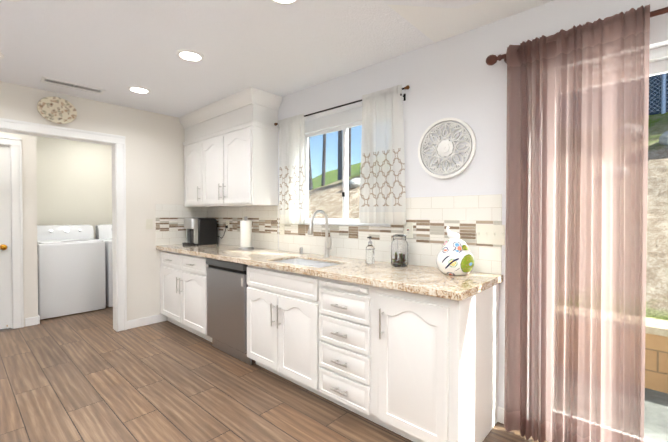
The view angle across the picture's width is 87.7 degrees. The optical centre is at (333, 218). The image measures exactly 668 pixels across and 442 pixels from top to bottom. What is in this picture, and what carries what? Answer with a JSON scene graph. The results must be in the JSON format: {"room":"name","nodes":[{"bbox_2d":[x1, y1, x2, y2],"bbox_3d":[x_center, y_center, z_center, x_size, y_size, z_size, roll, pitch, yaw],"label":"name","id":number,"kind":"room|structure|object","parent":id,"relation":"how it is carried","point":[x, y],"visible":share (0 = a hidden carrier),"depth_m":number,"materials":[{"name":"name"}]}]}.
{"room":"kitchen","nodes":[
{"label":"kitchen","id":0,"kind":"room"},
{"bbox_2d":[0,131,37,326],"bbox_3d":[-4.612,0.010,2.736,0.100,2.440,3.480,1,1,42],"label":"wall","id":1,"kind":"structure","parent":0,"point":[29,209],"depth_m":3.93,"materials":[{"name":"white paint"}]},
{"bbox_2d":[0,136,23,328],"bbox_3d":[-3.820,0.165,3.572,0.159,2.108,0.926,1,1,42],"label":"door","id":2,"kind":"structure","parent":1,"relation":"attached to","point":[11,270],"depth_m":3.83,"materials":[{"name":"white wood"}]},
{"bbox_2d":[36,136,111,238],"bbox_3d":[-3.660,-0.022,5.223,0.100,2.440,1.680,1,1,42],"label":"wall","id":3,"kind":"structure","parent":0,"point":[74,182],"depth_m":5.03,"materials":[{"name":"white paint"}]},
{"bbox_2d":[0,81,207,320],"bbox_3d":[-3.385,0.010,2.688,0.120,2.440,5.060,1,1,42],"label":"wall","id":4,"kind":"structure","parent":0,"point":[154,159],"depth_m":3.91,"materials":[{"name":"white paint"}]},
{"bbox_2d":[37,97,76,123],"bbox_3d":[-2.663,-1.040,3.349,0.037,0.252,0.306,1,1,42],"label":"wall art","id":5,"kind":"object","parent":4,"relation":"attached to","point":[58,110],"visible":0.98,"depth_m":3.35},
{"bbox_2d":[0,118,126,331],"bbox_3d":[-2.928,0.168,3.187,0.159,2.112,1.792,1,1,42],"label":"door frame","id":6,"kind":"structure","parent":4,"relation":"attached to","point":[117,143],"depth_m":3.75,"materials":[{"name":"white wood"}]},
{"bbox_2d":[127,314,166,328],"bbox_3d":[-2.134,1.168,3.979,0.013,0.092,0.428,1,1,42],"label":"baseboard","id":7,"kind":"structure","parent":4,"relation":"attached to","point":[134,323],"depth_m":3.96,"materials":[{"name":"white wood"}]},
{"bbox_2d":[146,219,152,228],"bbox_3d":[-2.113,0.064,3.985,0.016,0.115,0.072,1,1,42],"label":"outlet","id":8,"kind":"object","parent":4,"relation":"attached to","point":[149,222],"depth_m":3.99,"materials":[{"name":"beige plastic"}]},
{"bbox_2d":[0,0,485,117],"bbox_3d":[-0.908,-1.231,0.417,6.820,0.100,5.060,1,1,42],"label":"ceiling","id":9,"kind":"structure","parent":0,"point":[114,49],"depth_m":2.41,"materials":[{"name":"white paint"}]},
{"bbox_2d":[41,76,105,93],"bbox_3d":[-2.372,-1.214,3.177,0.169,0.012,0.467,1,1,42],"label":"ceiling vent","id":10,"kind":"object","parent":9,"relation":"in","point":[70,85],"visible":1,"depth_m":3.16,"materials":[{"name":"white metal"}]},
{"bbox_2d":[127,86,150,93],"bbox_3d":[-1.826,-1.211,3.256,0.205,0.010,0.189,1,1,42],"label":"recessed light","id":11,"kind":"object","parent":9,"relation":"in","point":[137,89],"depth_m":3.26,"materials":[{"name":"white"}]},
{"bbox_2d":[176,49,203,61],"bbox_3d":[-1.056,-1.203,2.557,0.197,0.010,0.190,1,1,42],"label":"recessed light","id":12,"kind":"object","parent":9,"relation":"in","point":[190,55],"depth_m":2.56,"materials":[{"name":"white"}]},
{"bbox_2d":[271,0,298,4],"bbox_3d":[-0.266,-1.194,1.898,0.111,0.010,0.104,1,1,42],"label":"recessed light","id":13,"kind":"object","parent":9,"relation":"in","point":[283,2],"depth_m":1.91,"materials":[{"name":"white"}]},
{"bbox_2d":[387,0,553,42],"bbox_3d":[1.805,-1.187,0.970,3.550,0.001,0.590,1,1,42],"label":"smooth ceiling","id":14,"kind":"structure","parent":9,"relation":"attached to","point":[435,24],"depth_m":2.06,"materials":[{"name":"white paint"}]},
{"bbox_2d":[0,306,547,441],"bbox_3d":[-1.604,1.301,1.096,8.720,0.100,5.080,1,1,42],"label":"floor","id":15,"kind":"structure","parent":0,"point":[92,376],"depth_m":2.44,"materials":[{"name":"brown wood"}]},
{"bbox_2d":[37,225,105,319],"bbox_3d":[-3.525,0.647,4.608,0.700,1.116,0.690,1,1,42],"label":"washer","id":16,"kind":"object","parent":15,"relation":"on","point":[71,271],"visible":0.9,"depth_m":4.39,"materials":[{"name":"white metal"}]},
{"bbox_2d":[96,224,112,306],"bbox_3d":[-3.038,0.640,5.152,0.688,1.116,0.690,1,1,42],"label":"dryer","id":17,"kind":"object","parent":15,"relation":"on","point":[103,232],"visible":0.29,"depth_m":4.72,"materials":[{"name":"white metal"}]},
{"bbox_2d":[160,250,211,341],"bbox_3d":[-1.423,0.786,3.913,1.144,0.856,0.618,1,1,42],"label":"base cabinet","id":18,"kind":"object","parent":15,"relation":"on","point":[183,277],"depth_m":3.62,"materials":[{"name":"white wood"}]},
{"bbox_2d":[206,258,251,364],"bbox_3d":[-0.771,0.794,3.297,0.628,0.853,0.614,1,1,42],"label":"dishwasher","id":19,"kind":"object","parent":15,"relation":"on","point":[227,285],"visible":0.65,"depth_m":3.05,"materials":[{"name":"silver metal"}]},
{"bbox_2d":[247,265,315,392],"bbox_3d":[-0.210,0.800,2.809,0.842,0.856,0.618,1,1,42],"label":"base cabinet","id":20,"kind":"object","parent":15,"relation":"on","point":[281,305],"depth_m":2.54,"materials":[{"name":"white wood"}]},
{"bbox_2d":[156,244,502,300],"bbox_3d":[-0.524,0.346,3.071,3.598,0.042,0.643,1,1,42],"label":"countertop","id":21,"kind":"structure","parent":20,"relation":"on","point":[428,281],"depth_m":2.26,"materials":[{"name":"beige stone"}]},
{"bbox_2d":[182,217,227,245],"bbox_3d":[-1.550,0.148,4.162,0.413,0.326,0.378,1,1,42],"label":"coffee maker","id":22,"kind":"object","parent":21,"relation":"on","point":[201,230],"visible":1,"depth_m":4.14,"materials":[{"name":"black plastic"}]},
{"bbox_2d":[238,217,253,249],"bbox_3d":[-0.925,0.147,3.655,0.164,0.341,0.164,1,1,42],"label":"paper towel holder","id":23,"kind":"object","parent":21,"relation":"on","point":[246,234],"visible":1,"depth_m":3.60,"materials":[{"name":"white paper"}]},
{"bbox_2d":[275,258,338,267],"bbox_3d":[-0.215,0.462,2.708,0.674,0.220,0.384,1,1,42],"label":"undermount sink","id":24,"kind":"object","parent":21,"relation":"in","point":[310,263],"visible":0.08,"depth_m":2.93,"materials":[{"name":"white ceramic"}]},
{"bbox_2d":[307,210,331,256],"bbox_3d":[-0.111,0.128,2.885,0.093,0.400,0.246,1,1,42],"label":"faucet","id":25,"kind":"object","parent":21,"relation":"on","point":[327,247],"visible":1,"depth_m":2.94,"materials":[{"name":"silver metal"}]},
{"bbox_2d":[366,236,374,263],"bbox_3d":[0.269,0.231,2.583,0.066,0.200,0.066,1,1,42],"label":"soap dispenser","id":26,"kind":"object","parent":21,"relation":"on","point":[370,253],"visible":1,"depth_m":2.56,"materials":[{"name":"clear glass"}]},
{"bbox_2d":[391,234,407,266],"bbox_3d":[0.462,0.221,2.453,0.120,0.223,0.121,1,1,42],"label":"glass jar","id":27,"kind":"object","parent":21,"relation":"on","point":[399,250],"visible":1,"depth_m":2.41,"materials":[{"name":"clear glass"}]},
{"bbox_2d":[436,226,474,275],"bbox_3d":[0.740,0.192,2.127,0.224,0.290,0.224,1,1,42],"label":"cookie jar","id":28,"kind":"object","parent":21,"relation":"on","point":[454,256],"visible":1,"depth_m":2.06,"materials":[{"name":"white ceramic"}]},
{"bbox_2d":[316,277,367,418],"bbox_3d":[0.268,0.805,2.374,0.450,0.856,0.618,1,1,42],"label":"base cabinet","id":29,"kind":"object","parent":15,"relation":"on","point":[341,306],"depth_m":2.15,"materials":[{"name":"white wood"}]},
{"bbox_2d":[368,284,498,441],"bbox_3d":[0.616,0.809,2.058,0.490,0.856,0.618,1,1,42],"label":"base cabinet","id":30,"kind":"object","parent":15,"relation":"on","point":[413,367],"depth_m":1.84,"materials":[{"name":"white wood"}]},
{"bbox_2d":[208,0,667,407],"bbox_3d":[0.183,0.007,2.969,8.820,2.440,0.160,1,1,42],"label":"wall","id":31,"kind":"structure","parent":0,"point":[457,76],"depth_m":2.24,"materials":[{"name":"white paint"}]},
{"bbox_2d":[179,111,198,206],"bbox_3d":[-1.567,-0.687,4.226,0.489,1.082,0.326,1,1,42],"label":"upper cabinet","id":32,"kind":"object","parent":31,"relation":"attached to","point":[190,123],"depth_m":4.12,"materials":[{"name":"white wood"}]},
{"bbox_2d":[199,87,278,206],"bbox_3d":[-1.030,-0.681,3.738,0.962,1.082,0.326,1,1,42],"label":"upper cabinet","id":33,"kind":"object","parent":31,"relation":"attached to","point":[230,144],"depth_m":3.48,"materials":[{"name":"white wood"}]},
{"bbox_2d":[156,194,501,274],"bbox_3d":[-0.528,0.083,3.073,3.588,0.485,0.644,1,1,42],"label":"tile backsplash","id":34,"kind":"structure","parent":31,"relation":"attached to","point":[433,218],"depth_m":2.73,"materials":[{"name":"white tile"}]},
{"bbox_2d":[280,223,284,234],"bbox_3d":[-0.523,0.100,3.487,0.072,0.115,0.008,1,1,42],"label":"outlet","id":35,"kind":"object","parent":34,"relation":"attached to","point":[281,225],"depth_m":3.48,"materials":[{"name":"beige plastic"}]},
{"bbox_2d":[404,222,412,237],"bbox_3d":[0.538,0.082,2.520,0.072,0.115,0.010,1,1,42],"label":"outlet","id":36,"kind":"object","parent":34,"relation":"attached to","point":[408,227],"depth_m":2.51,"materials":[{"name":"beige plastic"}]},
{"bbox_2d":[477,225,504,244],"bbox_3d":[0.957,0.097,2.134,0.165,0.120,0.016,1,1,42],"label":"outlet","id":37,"kind":"object","parent":34,"relation":"attached to","point":[491,234],"depth_m":2.13,"materials":[{"name":"beige plastic"}]},
{"bbox_2d":[274,85,409,223],"bbox_3d":[-0.020,-0.460,2.989,1.521,1.023,0.073,1,1,42],"label":"curtain","id":38,"kind":"object","parent":31,"relation":"attached to","point":[382,199],"visible":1,"depth_m":2.68,"materials":[{"name":"white fabric"}]},
{"bbox_2d":[305,106,390,225],"bbox_3d":[0.066,-0.446,3.057,1.120,0.997,0.149,1,1,42],"label":"window","id":39,"kind":"structure","parent":31,"relation":"in","point":[344,121],"depth_m":3.12,"materials":[{"name":"white plastic"}]},
{"bbox_2d":[418,117,476,178],"bbox_3d":[0.743,-0.470,2.322,0.400,0.400,0.031,1,1,42],"label":"wall art","id":40,"kind":"object","parent":31,"relation":"attached to","point":[447,148],"visible":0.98,"depth_m":2.31,"materials":[{"name":"white"}]},
{"bbox_2d":[486,5,667,441],"bbox_3d":[1.766,0.124,1.338,2.282,2.197,0.121,1,1,42],"label":"curtain","id":41,"kind":"object","parent":31,"relation":"attached to","point":[576,196],"visible":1,"depth_m":1.77,"materials":[{"name":"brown fabric"}]},
{"bbox_2d":[644,46,667,441],"bbox_3d":[1.903,0.211,1.443,1.920,2.070,0.075,1,1,42],"label":"door frame","id":42,"kind":"structure","parent":31,"relation":"attached to","point":[658,61],"depth_m":1.72,"materials":[{"name":"white plastic"}]},
{"label":"outside","id":43,"kind":"structure","parent":0,"visible":0},
{"bbox_2d":[309,112,667,319],"bbox_3d":[10.692,-4.855,16.073,30.000,11.055,30.700,1,1,42],"label":"ground","id":44,"kind":"structure","parent":43,"point":[657,303],"depth_m":4.24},
{"bbox_2d":[309,128,350,189],"bbox_3d":[6.153,-8.236,11.548,25.608,15.658,14.672,1,1,42],"label":"trees","id":45,"kind":"object","parent":44,"relation":"on","point":[340,156],"depth_m":14.20,"materials":[{"name":"brown plant"}]},
{"bbox_2d":[309,74,667,189],"bbox_3d":[2.952,-1.664,8.352,21.668,4.200,0.065,1,1,42],"label":"fence","id":46,"kind":"object","parent":44,"relation":"on","point":[663,95],"depth_m":10.76,"materials":[{"name":"blue"}]},
{"bbox_2d":[649,73,667,114],"bbox_3d":[6.542,-2.555,5.154,12.000,2.077,0.001,1,1,42],"label":"screen","id":47,"kind":"object","parent":46,"relation":"attached to","point":[654,93],"depth_m":6.03,"materials":[{"name":"blue"}]},
{"bbox_2d":[348,131,667,187],"bbox_3d":[2.424,-0.944,6.822,11.269,1.695,2.704,1,1,42],"label":"rocks","id":48,"kind":"object","parent":44,"relation":"on","point":[354,182],"depth_m":4.88},
{"bbox_2d":[644,388,667,441],"bbox_3d":[-0.573,1.287,4.517,25.000,0.080,1.108,1,1,42],"label":"patio","id":49,"kind":"structure","parent":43,"point":[659,436],"depth_m":2.25,"materials":[{"name":"concrete"}]},
{"bbox_2d":[645,317,667,392],"bbox_3d":[-0.172,1.045,5.100,25.196,0.550,0.325,1,1,42],"label":"wall","id":50,"kind":"structure","parent":49,"relation":"on","point":[659,338],"depth_m":2.58,"materials":[{"name":"brown brick"}]}
]}

